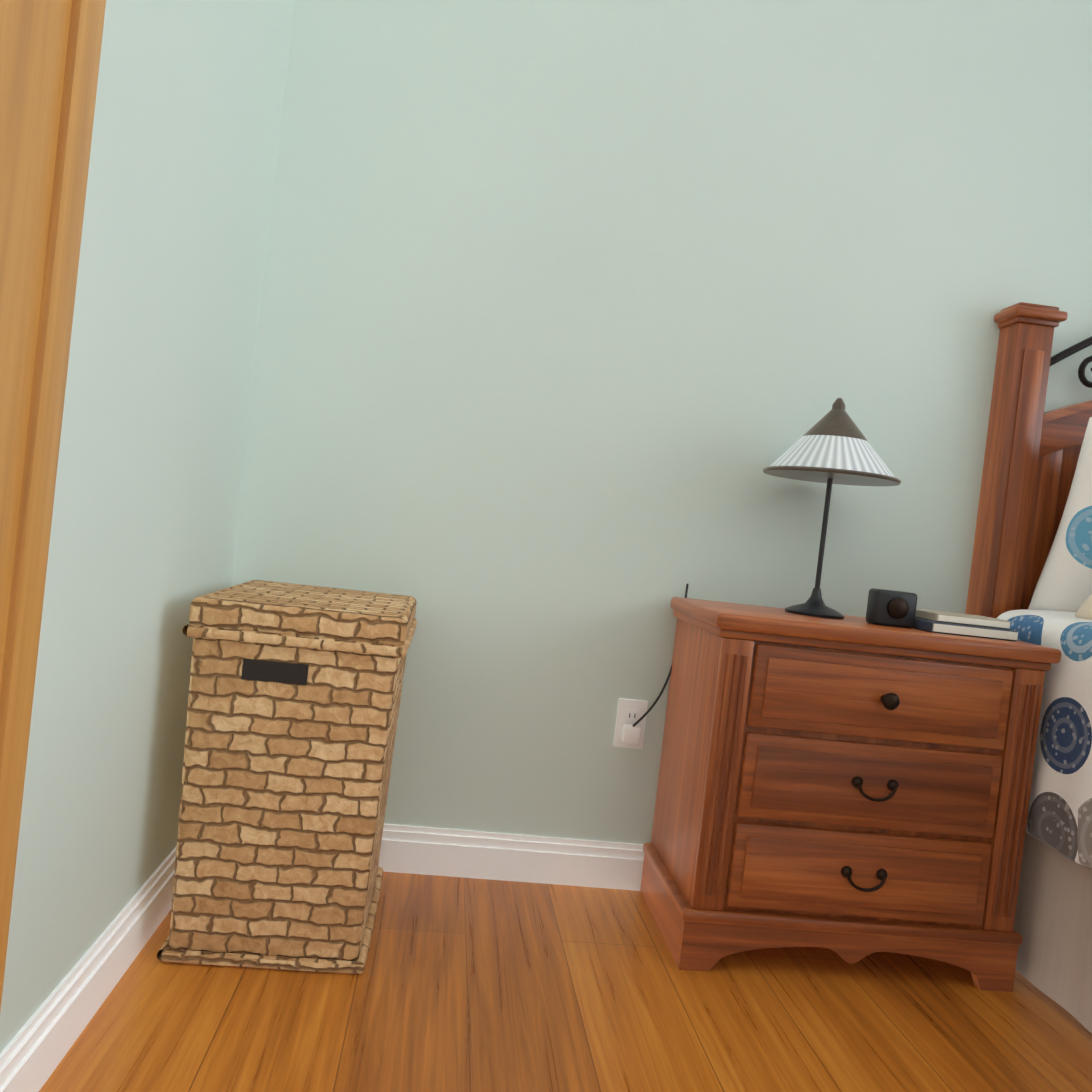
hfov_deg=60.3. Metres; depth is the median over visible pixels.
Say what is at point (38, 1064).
baseboard
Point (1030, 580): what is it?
bed
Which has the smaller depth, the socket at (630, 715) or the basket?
the basket
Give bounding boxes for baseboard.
[0,847,175,1091]
[378,824,644,890]
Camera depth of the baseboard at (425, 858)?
2.16 m
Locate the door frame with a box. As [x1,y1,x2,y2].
[0,0,105,1011]
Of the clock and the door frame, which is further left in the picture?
the door frame
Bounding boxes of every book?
[898,615,1018,641]
[907,607,1010,629]
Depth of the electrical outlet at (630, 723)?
2.19 m
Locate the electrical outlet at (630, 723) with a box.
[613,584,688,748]
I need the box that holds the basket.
[157,580,416,973]
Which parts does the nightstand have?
mould, drawer, drawer panel, mould, drawer, drawer panel, drawer, drawer panel, knob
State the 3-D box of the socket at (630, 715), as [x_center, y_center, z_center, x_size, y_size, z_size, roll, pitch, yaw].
[0.200,0.395,2.188,0.032,0.028,0.004,6,1,-6]
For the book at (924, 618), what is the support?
on the nightstand
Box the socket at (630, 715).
[624,709,639,721]
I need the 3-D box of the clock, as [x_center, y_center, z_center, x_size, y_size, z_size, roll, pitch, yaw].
[0.731,0.132,1.982,0.090,0.075,0.062,6,1,-6]
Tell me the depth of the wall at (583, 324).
2.17 m
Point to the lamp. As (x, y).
(834, 451)
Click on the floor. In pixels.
(460, 984)
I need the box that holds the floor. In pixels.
[39,872,1091,1091]
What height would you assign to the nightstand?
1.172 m
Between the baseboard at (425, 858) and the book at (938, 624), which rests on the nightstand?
the book at (938, 624)
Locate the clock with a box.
[865,588,917,628]
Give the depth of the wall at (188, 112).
1.41 m
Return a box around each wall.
[0,0,294,1052]
[231,0,1091,843]
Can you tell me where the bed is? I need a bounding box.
[965,302,1091,1032]
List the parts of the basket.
lid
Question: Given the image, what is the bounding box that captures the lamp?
[762,398,901,619]

